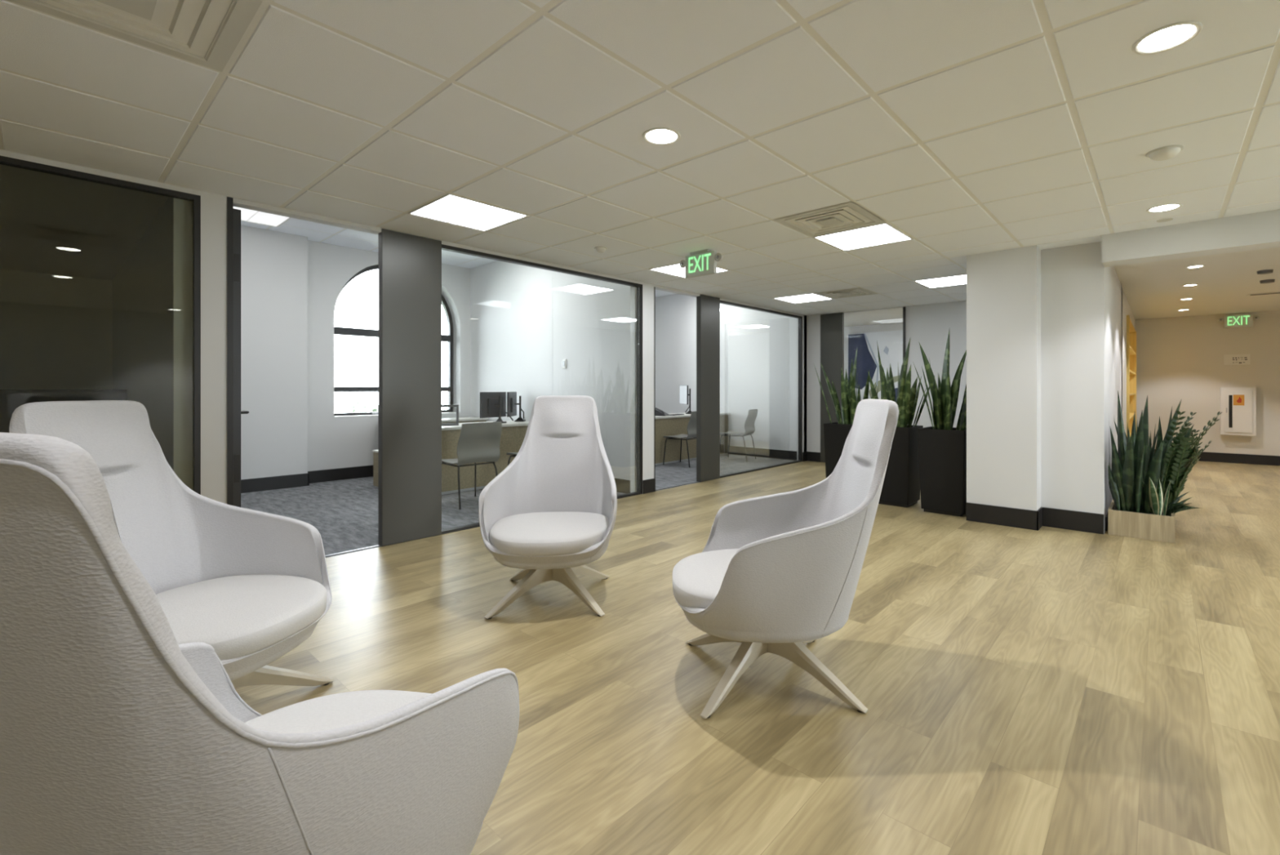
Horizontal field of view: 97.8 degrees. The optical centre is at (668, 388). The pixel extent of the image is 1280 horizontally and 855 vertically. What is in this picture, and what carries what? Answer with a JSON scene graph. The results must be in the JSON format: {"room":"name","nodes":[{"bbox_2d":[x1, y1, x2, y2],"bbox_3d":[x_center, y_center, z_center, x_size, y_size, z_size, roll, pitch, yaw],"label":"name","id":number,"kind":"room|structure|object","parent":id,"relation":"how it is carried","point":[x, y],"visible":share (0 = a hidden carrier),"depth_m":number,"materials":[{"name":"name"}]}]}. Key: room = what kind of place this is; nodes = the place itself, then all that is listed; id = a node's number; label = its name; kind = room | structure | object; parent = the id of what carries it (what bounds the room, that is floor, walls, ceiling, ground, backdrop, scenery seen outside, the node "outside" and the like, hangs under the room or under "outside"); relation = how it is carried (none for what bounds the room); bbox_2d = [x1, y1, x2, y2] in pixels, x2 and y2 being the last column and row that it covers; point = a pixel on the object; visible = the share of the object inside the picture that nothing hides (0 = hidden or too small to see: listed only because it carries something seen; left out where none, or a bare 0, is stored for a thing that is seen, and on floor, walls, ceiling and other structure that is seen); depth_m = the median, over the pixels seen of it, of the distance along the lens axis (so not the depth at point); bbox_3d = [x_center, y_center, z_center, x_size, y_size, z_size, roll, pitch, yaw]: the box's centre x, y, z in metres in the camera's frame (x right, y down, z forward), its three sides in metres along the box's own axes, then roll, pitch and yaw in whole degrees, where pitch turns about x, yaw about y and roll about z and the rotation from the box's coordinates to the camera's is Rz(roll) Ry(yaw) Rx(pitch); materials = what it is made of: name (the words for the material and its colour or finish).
{"room":"office lounge","nodes":[
{"label":"office lounge","id":0,"kind":"room"},
{"bbox_2d":[0,164,168,280],"bbox_3d":[-5.988,-1.250,3.397,4.330,0.050,4.150,0,0,42],"label":"ceiling","id":1,"kind":"structure","parent":0,"point":[50,224],"depth_m":4.13,"materials":[{"name":"grey"}]},
{"bbox_2d":[0,196,192,489],"bbox_3d":[-5.992,-0.010,3.467,4.430,2.432,4.250,0,0,42],"label":"wall","id":2,"kind":"structure","parent":0,"point":[132,331],"depth_m":5.22,"materials":[{"name":"grey"}]},
{"bbox_2d":[240,225,470,479],"bbox_3d":[-4.392,-0.344,7.433,0.470,3.100,3.810,0,0,42],"label":"wall","id":3,"kind":"structure","parent":0,"point":[291,285],"depth_m":6.89,"materials":[{"name":"white paint"}]},
{"bbox_2d":[240,465,373,493],"bbox_3d":[-4.244,1.129,7.363,0.184,0.155,3.600,0,0,42],"label":"baseboard","id":4,"kind":"structure","parent":3,"relation":"attached to","point":[258,484],"depth_m":6.91,"materials":[{"name":"black"}]},
{"bbox_2d":[333,264,459,417],"bbox_3d":[-3.926,-0.714,8.083,0.285,2.180,1.760,0,0,42],"label":"window","id":5,"kind":"structure","parent":3,"relation":"in","point":[448,338],"depth_m":7.89,"materials":[{"name":"grey metal"}]},
{"bbox_2d":[240,217,497,268],"bbox_3d":[-3.120,-1.919,6.334,3.930,0.050,3.850,0,0,42],"label":"ceiling","id":6,"kind":"structure","parent":0,"point":[316,232],"depth_m":6.96,"materials":[{"name":"white paint"}]},
{"bbox_2d":[233,206,290,226],"bbox_3d":[-4.551,-1.891,6.098,0.592,0.009,0.592,0,0,42],"label":"recessed light","id":7,"kind":"object","parent":6,"relation":"in","point":[246,215],"visible":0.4,"depth_m":6.18,"materials":[{"name":"white plastic"}]},
{"bbox_2d":[0,149,806,503],"bbox_3d":[-1.711,-0.369,4.887,0.100,3.150,12.050,0,0,42],"label":"wall","id":8,"kind":"structure","parent":0,"point":[213,206],"depth_m":3.54,"materials":[{"name":"white paint"}]},
{"bbox_2d":[0,155,200,494],"bbox_3d":[-4.293,0.004,1.941,0.058,2.404,4.115,0,0,42],"label":"window","id":9,"kind":"structure","parent":8,"relation":"in","point":[196,199],"depth_m":3.44,"materials":[{"name":"black metal"}]},
{"bbox_2d":[226,196,233,505],"bbox_3d":[-2.845,-0.009,3.600,0.108,2.430,0.030,0,0,42],"label":"door frame","id":10,"kind":"structure","parent":8,"relation":"attached to","point":[229,200],"depth_m":3.56,"materials":[{"name":"black metal"}]},
{"bbox_2d":[233,208,248,506],"bbox_3d":[-3.128,0.016,3.939,0.934,2.360,0.105,0,0,42],"label":"door","id":11,"kind":"structure","parent":8,"relation":"in","point":[237,213],"depth_m":3.61,"materials":[{"name":"grey metal"}]},
{"bbox_2d":[377,228,441,546],"bbox_3d":[-2.059,-0.010,4.454,0.072,2.424,0.470,0,0,42],"label":"door","id":12,"kind":"structure","parent":8,"relation":"in","point":[410,266],"depth_m":4.40,"materials":[{"name":"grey metal"}]},
{"bbox_2d":[441,244,642,533],"bbox_3d":[-1.123,0.004,5.522,0.058,2.404,2.420,0,0,42],"label":"window","id":13,"kind":"structure","parent":8,"relation":"in","point":[446,247],"depth_m":6.25,"materials":[{"name":"black metal"}]},
{"bbox_2d":[642,478,655,493],"bbox_3d":[-0.264,1.129,6.512,0.112,0.155,0.202,0,0,42],"label":"baseboard","id":14,"kind":"structure","parent":8,"relation":"attached to","point":[648,485],"depth_m":6.46,"materials":[{"name":"black"}]},
{"bbox_2d":[653,286,654,478],"bbox_3d":[-0.174,-0.074,6.560,0.024,2.250,0.013,0,0,42],"label":"door frame","id":15,"kind":"structure","parent":8,"relation":"attached to","point":[654,286],"depth_m":6.55,"materials":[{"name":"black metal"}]},
{"bbox_2d":[696,293,719,481],"bbox_3d":[0.524,-0.010,7.372,0.072,2.424,0.415,0,0,42],"label":"door","id":16,"kind":"structure","parent":8,"relation":"in","point":[708,308],"depth_m":7.31,"materials":[{"name":"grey metal"}]},
{"bbox_2d":[720,300,802,477],"bbox_3d":[1.422,0.004,8.397,0.058,2.404,2.340,0,0,42],"label":"window","id":17,"kind":"structure","parent":8,"relation":"in","point":[800,317],"depth_m":9.23,"materials":[{"name":"black metal"}]},
{"bbox_2d":[802,451,807,461],"bbox_3d":[2.275,1.129,9.305,0.012,0.155,0.150,0,0,42],"label":"baseboard","id":18,"kind":"structure","parent":8,"relation":"attached to","point":[804,453],"depth_m":9.28,"materials":[{"name":"black"}]},
{"bbox_2d":[470,260,636,493],"bbox_3d":[-1.747,-0.344,7.622,3.580,3.100,0.100,0,0,42],"label":"wall","id":19,"kind":"structure","parent":0,"point":[525,320],"depth_m":7.32,"materials":[{"name":"white"}]},
{"bbox_2d":[613,477,630,493],"bbox_3d":[-1.784,1.129,7.580,3.580,0.155,0.014,0,0,42],"label":"baseboard","id":20,"kind":"structure","parent":19,"relation":"attached to","point":[623,486],"depth_m":6.46,"materials":[{"name":"black"}]},
{"bbox_2d":[0,0,1279,319],"bbox_3d":[2.640,-1.250,3.940,7.670,0.050,16.400,0,0,42],"label":"ceiling","id":21,"kind":"structure","parent":0,"point":[965,126],"depth_m":2.58,"materials":[{"name":"white tile"}]},
{"bbox_2d":[8,0,262,71],"bbox_3d":[-1.705,-1.248,1.739,0.594,0.066,0.594,0,0,42],"label":"ceiling vent","id":22,"kind":"object","parent":21,"relation":"in","point":[239,15],"visible":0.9,"depth_m":1.87,"materials":[{"name":"grey metal"}]},
{"bbox_2d":[407,192,528,231],"bbox_3d":[-1.405,-1.227,3.918,0.592,0.009,0.592,0,0,42],"label":"recessed light","id":23,"kind":"object","parent":21,"relation":"in","point":[450,208],"visible":1,"depth_m":3.90,"materials":[{"name":"white plastic"}]},
{"bbox_2d":[594,246,607,253],"bbox_3d":[-0.593,-1.208,4.852,0.114,0.035,0.114,0,0,42],"label":"smoke detector","id":24,"kind":"object","parent":21,"relation":"attached to","point":[599,249],"visible":1,"depth_m":4.82,"materials":[{"name":"white plastic"}]},
{"bbox_2d":[642,127,680,145],"bbox_3d":[-0.035,-1.223,2.705,0.186,0.006,0.186,0,0,42],"label":"recessed light","id":25,"kind":"object","parent":21,"relation":"in","point":[657,135],"visible":1,"depth_m":2.70,"materials":[{"name":"white plastic"}]},
{"bbox_2d":[648,262,729,278],"bbox_3d":[0.212,-1.227,5.745,0.592,0.009,0.592,0,0,42],"label":"recessed light","id":26,"kind":"object","parent":21,"relation":"in","point":[675,269],"visible":0.56,"depth_m":5.76,"materials":[{"name":"white plastic"}]},
{"bbox_2d":[679,248,723,278],"bbox_3d":[0.285,-1.115,4.969,0.472,0.220,0.060,0,0,42],"label":"exit sign","id":27,"kind":"object","parent":21,"relation":"hanging from","point":[703,262],"visible":1,"depth_m":4.94,"materials":[{"name":"green"}]},
{"bbox_2d":[773,293,832,303],"bbox_3d":[1.829,-1.227,7.572,0.592,0.009,0.592,0,0,42],"label":"recessed light","id":28,"kind":"object","parent":21,"relation":"in","point":[809,297],"visible":1,"depth_m":7.58,"materials":[{"name":"white plastic"}]},
{"bbox_2d":[773,201,884,236],"bbox_3d":[1.178,-1.248,4.075,0.594,0.066,0.594,0,0,42],"label":"ceiling vent","id":29,"kind":"object","parent":21,"relation":"in","point":[875,220],"visible":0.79,"depth_m":4.07,"materials":[{"name":"grey metal"}]},
{"bbox_2d":[815,287,877,298],"bbox_3d":[2.286,-1.248,7.168,0.594,0.066,0.594,0,0,42],"label":"ceiling vent","id":30,"kind":"object","parent":21,"relation":"in","point":[843,295],"visible":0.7,"depth_m":7.17,"materials":[{"name":"grey metal"}]},
{"bbox_2d":[813,222,913,250],"bbox_3d":[1.582,-1.227,4.532,0.592,0.009,0.592,0,0,42],"label":"recessed light","id":31,"kind":"object","parent":21,"relation":"in","point":[881,233],"visible":1,"depth_m":4.52,"materials":[{"name":"white plastic"}]},
{"bbox_2d":[913,274,966,288],"bbox_3d":[3.199,-1.227,6.359,0.592,0.009,0.592,0,0,42],"label":"recessed light","id":32,"kind":"object","parent":21,"relation":"in","point":[961,279],"visible":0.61,"depth_m":6.37,"materials":[{"name":"white plastic"}]},
{"bbox_2d":[1146,203,1182,213],"bbox_3d":[3.357,-1.223,3.776,0.186,0.006,0.186,0,0,42],"label":"recessed light","id":33,"kind":"object","parent":21,"relation":"in","point":[1166,207],"visible":1,"depth_m":3.77,"materials":[{"name":"white plastic"}]},
{"bbox_2d":[1146,145,1184,160],"bbox_3d":[2.559,-1.208,2.876,0.148,0.035,0.148,0,0,42],"label":"smoke detector","id":34,"kind":"object","parent":21,"relation":"attached to","point":[1166,153],"visible":1,"depth_m":2.85,"materials":[{"name":"white plastic"}]},
{"bbox_2d":[1131,21,1203,55],"bbox_3d":[1.740,-1.223,1.949,0.186,0.006,0.186,0,0,42],"label":"recessed light","id":35,"kind":"object","parent":21,"relation":"in","point":[1172,36],"visible":1,"depth_m":1.95,"materials":[{"name":"white plastic"}]},
{"bbox_2d":[1185,265,1205,268],"bbox_3d":[5.284,-1.222,5.593,0.146,0.006,0.146,0,0,42],"label":"recessed light","id":36,"kind":"object","parent":21,"relation":"in","point":[1193,266],"visible":1,"depth_m":5.58,"materials":[{"name":"white plastic"}]},
{"bbox_2d":[1217,312,1259,328],"bbox_3d":[9.186,-1.101,8.990,0.472,0.220,0.060,0,0,42],"label":"exit sign","id":37,"kind":"object","parent":21,"relation":"hanging from","point":[1234,320],"visible":1,"depth_m":8.97,"materials":[{"name":"green"}]},
{"bbox_2d":[1246,291,1279,296],"bbox_3d":[7.869,-1.222,7.004,0.840,0.008,0.140,0,0,42],"label":"ceiling vent","id":38,"kind":"object","parent":21,"relation":"in","point":[1278,292],"visible":1,"depth_m":7.17,"materials":[{"name":"grey metal"}]},
{"bbox_2d":[1256,269,1273,274],"bbox_3d":[6.186,-1.208,5.782,0.120,0.034,0.120,0,0,42],"label":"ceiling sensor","id":39,"kind":"object","parent":21,"relation":"attached to","point":[1265,271],"visible":1,"depth_m":5.75,"materials":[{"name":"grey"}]},
{"bbox_2d":[1259,279,1275,284],"bbox_3d":[6.758,-1.208,6.292,0.120,0.034,0.120,0,0,42],"label":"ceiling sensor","id":40,"kind":"object","parent":21,"relation":"attached to","point":[1267,281],"visible":1,"depth_m":6.26,"materials":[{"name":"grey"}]},
{"bbox_2d":[654,288,676,297],"bbox_3d":[-0.496,-1.919,9.300,3.930,0.050,3.830,0,0,42],"label":"ceiling","id":41,"kind":"structure","parent":0,"point":[657,292],"depth_m":11.08,"materials":[{"name":"white tile"}]},
{"bbox_2d":[654,293,806,451],"bbox_3d":[0.909,-0.344,10.547,3.680,3.100,0.100,0,0,42],"label":"wall","id":42,"kind":"structure","parent":0,"point":[758,348],"depth_m":10.13,"materials":[{"name":"white"}]},
{"bbox_2d":[728,445,796,460],"bbox_3d":[0.834,1.129,10.537,3.580,0.155,0.014,0,0,42],"label":"baseboard","id":43,"kind":"structure","parent":42,"relation":"attached to","point":[760,452],"depth_m":9.77,"materials":[{"name":"black"}]},
{"bbox_2d":[234,453,1279,854],"bbox_3d":[1.147,1.236,5.294,11.700,0.060,16.450,0,0,42],"label":"floor","id":44,"kind":"structure","parent":0,"point":[1047,690],"depth_m":2.32,"materials":[{"name":"brown wood"}]},
{"bbox_2d":[8,400,333,687],"bbox_3d":[-1.738,0.625,1.999,0.896,1.162,0.760,0,0,8],"label":"lounge chair","id":45,"kind":"object","parent":44,"relation":"on","point":[251,585],"visible":0.56,"depth_m":2.15,"materials":[{"name":"fabric"}]},
{"bbox_2d":[155,573,326,660],"bbox_3d":[-1.616,0.803,1.980,0.643,0.106,0.663,0,0,8],"label":"seat cushion","id":46,"kind":"object","parent":45,"relation":"on","point":[242,616],"depth_m":1.95,"materials":[{"name":"fabric"}]},
{"bbox_2d":[0,431,519,854],"bbox_3d":[-0.720,0.625,1.001,0.760,1.162,0.896,0,0,9],"label":"lounge chair","id":47,"kind":"object","parent":44,"relation":"on","point":[118,736],"visible":1,"depth_m":0.63,"materials":[{"name":"fabric"}]},
{"bbox_2d":[244,689,432,733],"bbox_3d":[-0.702,0.803,1.124,0.663,0.106,0.643,0,0,9],"label":"seat cushion","id":48,"kind":"object","parent":47,"relation":"on","point":[332,711],"depth_m":1.33,"materials":[{"name":"fabric"}]},
{"bbox_2d":[372,448,377,488],"bbox_3d":[-3.227,0.975,7.097,0.170,0.462,0.970,0,0,42],"label":"base cabinet","id":49,"kind":"object","parent":44,"relation":"on","point":[375,451],"visible":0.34,"depth_m":6.75,"materials":[{"name":"brown wood"}]},
{"bbox_2d":[441,416,488,422],"bbox_3d":[-3.354,0.821,8.017,0.550,0.770,1.360,0,0,42],"label":"side table","id":50,"kind":"object","parent":44,"relation":"on","point":[468,419],"visible":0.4,"depth_m":8.16,"materials":[{"name":"grey"}]},
{"bbox_2d":[441,422,502,509],"bbox_3d":[-2.109,0.773,5.873,0.560,0.857,0.476,0,0,42],"label":"chair","id":51,"kind":"object","parent":44,"relation":"on","point":[477,442],"visible":0.92,"depth_m":5.73,"materials":[{"name":"grey plastic"}]},
{"bbox_2d":[441,420,528,494],"bbox_3d":[-2.471,0.824,6.955,0.700,0.765,1.780,0,0,42],"label":"desk","id":52,"kind":"object","parent":44,"relation":"on","point":[513,433],"visible":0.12,"depth_m":6.64,"materials":[{"name":"grey wood"}]},
{"bbox_2d":[441,404,458,425],"bbox_3d":[-2.673,0.316,6.666,0.300,0.250,0.024,0,0,-24],"label":"picture frame","id":53,"kind":"object","parent":52,"relation":"on","point":[442,406],"visible":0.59,"depth_m":6.69,"materials":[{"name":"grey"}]},
{"bbox_2d":[441,420,528,430],"bbox_3d":[-2.471,0.456,6.955,0.700,0.030,1.780,0,0,42],"label":"countertop","id":54,"kind":"structure","parent":52,"relation":"on","point":[509,423],"depth_m":7.02,"materials":[{"name":"grey"}]},
{"bbox_2d":[480,391,513,422],"bbox_3d":[-2.206,0.241,7.239,0.184,0.400,0.495,0,0,26],"label":"monitor","id":55,"kind":"object","parent":52,"relation":"on","point":[492,404],"visible":0.89,"depth_m":7.20,"materials":[{"name":"grey plastic"}]},
{"bbox_2d":[506,391,525,421],"bbox_3d":[-2.048,0.241,7.578,0.184,0.400,0.495,0,0,-2],"label":"monitor","id":56,"kind":"object","parent":52,"relation":"on","point":[512,403],"visible":1,"depth_m":7.52,"materials":[{"name":"grey plastic"}]},
{"bbox_2d":[324,481,697,556],"bbox_3d":[-1.222,1.203,5.412,0.025,0.006,4.835,0,0,42],"label":"threshold","id":57,"kind":"object","parent":44,"relation":"on","point":[328,555],"visible":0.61,"depth_m":4.19,"materials":[{"name":"grey metal"}]},
{"bbox_2d":[506,452,518,465],"bbox_3d":[-1.552,0.773,6.534,0.560,0.857,0.476,0,0,34],"label":"chair","id":58,"kind":"object","parent":44,"relation":"on","point":[512,454],"visible":0.11,"depth_m":6.48,"materials":[{"name":"grey plastic"}]},
{"bbox_2d":[478,395,617,618],"bbox_3d":[-0.673,0.625,3.288,0.760,1.162,0.896,0,0,-2],"label":"lounge chair","id":59,"kind":"object","parent":44,"relation":"on","point":[550,513],"visible":1,"depth_m":3.43,"materials":[{"name":"fabric"}]},
{"bbox_2d":[489,511,608,555],"bbox_3d":[-0.669,0.803,3.164,0.663,0.106,0.643,0,0,-2],"label":"seat cushion","id":60,"kind":"object","parent":59,"relation":"on","point":[511,533],"depth_m":2.98,"materials":[{"name":"fabric"}]},
{"bbox_2d":[662,411,696,467],"bbox_3d":[0.263,0.773,8.825,0.560,0.857,0.476,0,0,38],"label":"chair","id":61,"kind":"object","parent":44,"relation":"on","point":[691,426],"visible":0.68,"depth_m":8.63,"materials":[{"name":"grey plastic"}]},
{"bbox_2d":[654,412,730,465],"bbox_3d":[-0.013,0.824,9.460,0.700,0.765,2.690,0,0,42],"label":"desk","id":62,"kind":"object","parent":44,"relation":"on","point":[667,425],"visible":0.25,"depth_m":9.15,"materials":[{"name":"grey"}]},
{"bbox_2d":[654,407,669,416],"bbox_3d":[-0.118,0.371,9.132,0.190,0.141,0.206,0,0,22],"label":"desk phone","id":63,"kind":"object","parent":62,"relation":"on","point":[658,411],"visible":0.92,"depth_m":9.06,"materials":[{"name":"grey plastic"}]},
{"bbox_2d":[680,385,691,413],"bbox_3d":[0.341,0.191,9.832,0.184,0.500,0.515,0,0,-13],"label":"monitor","id":64,"kind":"object","parent":62,"relation":"on","point":[684,394],"visible":0.89,"depth_m":9.82,"materials":[{"name":"grey plastic"}]},
{"bbox_2d":[654,412,730,418],"bbox_3d":[-0.013,0.456,9.460,0.700,0.030,2.690,0,0,42],"label":"countertop","id":65,"kind":"structure","parent":62,"relation":"on","point":[685,415],"depth_m":9.21,"materials":[{"name":"grey"}]},
{"bbox_2d":[720,408,757,462],"bbox_3d":[1.176,0.773,9.465,0.560,0.857,0.476,0,0,28],"label":"chair","id":66,"kind":"object","parent":44,"relation":"on","point":[749,427],"visible":0.97,"depth_m":9.40,"materials":[{"name":"grey plastic"}]},
{"bbox_2d":[672,398,898,718],"bbox_3d":[0.461,0.625,2.360,0.896,1.162,0.760,0,0,1],"label":"lounge chair","id":67,"kind":"object","parent":44,"relation":"on","point":[774,573],"visible":1,"depth_m":2.10,"materials":[{"name":"fabric"}]},
{"bbox_2d":[672,548,738,608],"bbox_3d":[0.337,0.803,2.361,0.643,0.106,0.663,0,0,1],"label":"seat cushion","id":68,"kind":"object","parent":67,"relation":"on","point":[697,578],"depth_m":2.27,"materials":[{"name":"fabric"}]},
{"bbox_2d":[823,422,852,477],"bbox_3d":[2.065,0.798,6.346,0.440,0.815,0.440,0,0,42],"label":"planter","id":69,"kind":"object","parent":44,"relation":"on","point":[835,433],"visible":0.27,"depth_m":6.25,"materials":[{"name":"black"}]},
{"bbox_2d":[813,349,879,424],"bbox_3d":[2.056,-0.013,6.309,0.517,0.903,0.762,0,0,42],"label":"snake plant","id":70,"kind":"object","parent":69,"relation":"on","point":[850,402],"visible":0.8,"depth_m":6.24,"materials":[{"name":"green plant"}]},
{"bbox_2d":[878,425,923,506],"bbox_3d":[2.403,0.798,5.906,0.430,0.815,0.430,0,0,42],"label":"planter","id":71,"kind":"object","parent":44,"relation":"on","point":[901,482],"visible":0.54,"depth_m":5.70,"materials":[{"name":"black"}]},
{"bbox_2d":[867,338,929,427],"bbox_3d":[2.447,-0.050,5.932,0.526,0.976,0.663,0,0,42],"label":"snake plant","id":72,"kind":"object","parent":71,"relation":"on","point":[907,397],"visible":0.72,"depth_m":5.78,"materials":[{"name":"green plant"}]},
{"bbox_2d":[917,426,966,516],"bbox_3d":[2.743,0.798,5.494,0.425,0.815,0.425,0,0,42],"label":"planter","id":73,"kind":"object","parent":44,"relation":"on","point":[942,453],"visible":0.77,"depth_m":5.33,"materials":[{"name":"black"}]},
{"bbox_2d":[913,330,966,430],"bbox_3d":[2.707,-0.079,5.517,0.586,1.033,0.673,0,0,42],"label":"snake plant","id":74,"kind":"object","parent":73,"relation":"on","point":[945,397],"visible":0.83,"depth_m":5.42,"materials":[{"name":"green plant"}]},
{"bbox_2d":[1107,498,1174,542],"bbox_3d":[4.227,1.103,4.972,0.410,0.205,1.300,0,0,42],"label":"planter","id":75,"kind":"object","parent":44,"relation":"on","point":[1140,525],"visible":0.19,"depth_m":4.48,"materials":[{"name":"brown wood"}]},
{"bbox_2d":[1107,392,1168,513],"bbox_3d":[3.945,0.524,4.681,0.373,1.021,0.747,0,0,42],"label":"snake plant","id":76,"kind":"object","parent":75,"relation":"on","point":[1130,466],"visible":0.92,"depth_m":4.59,"materials":[{"name":"green plant"}]},
{"bbox_2d":[1114,398,1194,464],"bbox_3d":[4.296,0.562,5.052,0.466,0.947,0.617,0,0,-2],"label":"snake plant","id":77,"kind":"object","parent":75,"relation":"on","point":[1159,438],"visible":0.13,"depth_m":4.93,"materials":[{"name":"green plant"}]},
{"bbox_2d":[1142,476,1170,515],"bbox_3d":[3.923,0.861,4.510,0.125,0.347,0.322,0,0,15],"label":"snake plant","id":78,"kind":"object","parent":75,"relation":"on","point":[1158,505],"visible":0.84,"depth_m":4.47,"materials":[{"name":"green plant"}]},
{"bbox_2d":[1165,491,1203,515],"bbox_3d":[4.106,0.931,4.484,0.326,0.205,0.231,0,0,-16],"label":"spiky plant","id":79,"kind":"object","parent":75,"relation":"on","point":[1175,506],"visible":0.89,"depth_m":4.49,"materials":[{"name":"green plant"}]},
{"bbox_2d":[1160,435,1211,512],"bbox_3d":[4.202,0.703,4.545,0.360,0.659,0.440,0,0,42],"label":"plant","id":80,"kind":"object","parent":75,"relation":"on","point":[1177,467],"visible":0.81,"depth_m":4.52,"materials":[{"name":"green plant"}]},
{"bbox_2d":[1164,410,1222,499],"bbox_3d":[4.568,0.610,4.905,0.436,0.845,0.497,0,0,42],"label":"plant","id":81,"kind":"object","parent":75,"relation":"on","point":[1184,429],"visible":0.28,"depth_m":4.84,"materials":[{"name":"green plant"}]},
{"bbox_2d":[844,307,902,326],"bbox_3d":[3.886,-1.300,10.349,6.100,0.050,3.350,0,0,42],"label":"ceiling","id":82,"kind":"structure","parent":0,"point":[895,315],"depth_m":10.05,"materials":[{"name":"white paint"}]},
{"bbox_2d":[844,322,902,378],"bbox_3d":[3.536,-0.035,9.992,6.250,2.482,2.550,0,0,42],"label":"wall","id":83,"kind":"structure","parent":0,"point":[898,326],"depth_m":11.23,"materials":[{"name":"white paint"}]},
{"bbox_2d":[848,329,902,402],"bbox_3d":[4.190,-0.234,10.939,1.370,1.780,0.043,0,0,42],"label":"wall art","id":84,"kind":"object","parent":83,"relation":"attached to","point":[890,343],"visible":0.42,"depth_m":11.02},
{"bbox_2d":[806,286,1122,452],"bbox_3d":[3.861,-0.035,8.081,4.210,2.482,0.120,0,0,42],"label":"wall","id":85,"kind":"structure","parent":0,"point":[929,325],"depth_m":8.13,"materials":[{"name":"white paint"}]},
{"bbox_2d":[807,451,820,462],"bbox_3d":[3.488,1.129,8.323,3.130,0.155,0.012,0,0,42],"label":"baseboard","id":86,"kind":"structure","parent":85,"relation":"attached to","point":[811,455],"depth_m":9.27,"materials":[{"name":"black"}]},
{"bbox_2d":[820,312,844,462],"bbox_3d":[2.657,-0.009,9.067,0.380,2.422,0.060,0,0,42],"label":"door","id":87,"kind":"structure","parent":85,"relation":"in","point":[832,325],"depth_m":9.05,"materials":[{"name":"brown metal"}]},
{"bbox_2d":[902,306,905,360],"bbox_3d":[3.169,-0.007,8.627,0.970,2.426,0.060,0,0,42],"label":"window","id":88,"kind":"structure","parent":85,"relation":"in","point":[904,308],"depth_m":8.29,"materials":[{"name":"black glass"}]},
{"bbox_2d":[966,244,1040,511],"bbox_3d":[3.056,-0.010,5.071,0.545,2.432,0.355,0,0,42],"label":"wall pillar","id":89,"kind":"structure","parent":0,"point":[1003,286],"depth_m":4.92,"materials":[{"name":"white paint"}]},
{"bbox_2d":[966,502,1042,530],"bbox_3d":[3.010,1.123,5.010,0.557,0.165,0.227,0,0,42],"label":"baseboard","id":90,"kind":"structure","parent":89,"relation":"attached to","point":[980,513],"depth_m":4.90,"materials":[{"name":"black"}]},
{"bbox_2d":[1040,241,1134,533],"bbox_3d":[5.727,-0.010,7.458,0.590,2.432,7.040,0,0,42],"label":"wall","id":91,"kind":"structure","parent":0,"point":[1081,297],"depth_m":4.79,"materials":[{"name":"white paint"}]},
{"bbox_2d":[1042,506,1103,533],"bbox_3d":[3.450,1.123,4.764,0.428,0.165,0.012,0,0,42],"label":"baseboard","id":92,"kind":"structure","parent":91,"relation":"attached to","point":[1093,522],"depth_m":4.75,"materials":[{"name":"black"}]},
{"bbox_2d":[1126,315,1136,436],"bbox_3d":[6.978,0.056,8.714,0.440,2.100,2.800,0,0,42],"label":"display shelf","id":93,"kind":"object","parent":91,"relation":"attached to","point":[1131,331],"visible":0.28,"depth_m":9.61,"materials":[{"name":"yellow"}]},
{"bbox_2d":[1102,208,1279,266],"bbox_3d":[4.871,-1.147,3.361,3.560,0.276,0.230,0,0,42],"label":"beam","id":94,"kind":"structure","parent":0,"point":[1258,230],"depth_m":4.11,"materials":[{"name":"white paint"}]},
{"bbox_2d":[1134,310,1279,455],"bbox_3d":[9.595,-0.010,8.788,3.680,2.432,0.120,0,0,42],"label":"wall","id":95,"kind":"structure","parent":0,"point":[1178,357],"depth_m":9.26,"materials":[{"name":"white paint"}]},
{"bbox_2d":[1154,448,1279,466],"bbox_3d":[9.596,1.129,8.699,3.560,0.155,0.012,0,0,42],"label":"baseboard","id":96,"kind":"structure","parent":95,"relation":"attached to","point":[1266,460],"depth_m":9.01,"materials":[{"name":"black"}]},
{"bbox_2d":[1223,353,1250,364],"bbox_3d":[9.215,-0.474,9.038,0.300,0.170,0.010,0,0,42],"label":"wall sign","id":97,"kind":"object","parent":95,"relation":"attached to","point":[1228,359],"visible":1,"depth_m":9.03,"materials":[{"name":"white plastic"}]},
{"bbox_2d":[1220,386,1256,435],"bbox_3d":[9.177,0.361,8.988,0.400,0.770,0.135,0,0,42],"label":"fire extinguisher cabinet","id":98,"kind":"object","parent":95,"relation":"attached to","point":[1237,404],"visible":1,"depth_m":8.94,"materials":[{"name":"white metal"}]},
{"bbox_3d":[-5.917,1.236,3.401,4.430,0.060,4.250,0,0,42],"label":"floor","id":99,"kind":"structure","parent":0,"visible":0},
{"bbox_2d":[0,389,127,432],"bbox_3d":[-6.496,0.606,4.114,0.618,1.200,3.550,0,0,42],"label":"credenza","id":100,"kind":"object","parent":99,"relation":"on","point":[10,399],"visible":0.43,"depth_m":4.85,"materials":[{"name":"black metal"}]},
{"label":"outside","id":101,"kind":"structure","parent":0,"visible":0},
{"bbox_3d":[-11.662,6.756,17.000,280.000,0.100,170.000,0,0,42],"label":"ground","id":102,"kind":"structure","parent":101,"visible":0},
{"bbox_2d":[342,391,377,412],"bbox_3d":[-11.710,3.094,23.034,3.069,7.233,3.308,0,0,0],"label":"tree","id":103,"kind":"object","parent":102,"relation":"on","point":[366,406],"visible":0.02,"depth_m":22.27,"materials":[{"name":"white plant"}]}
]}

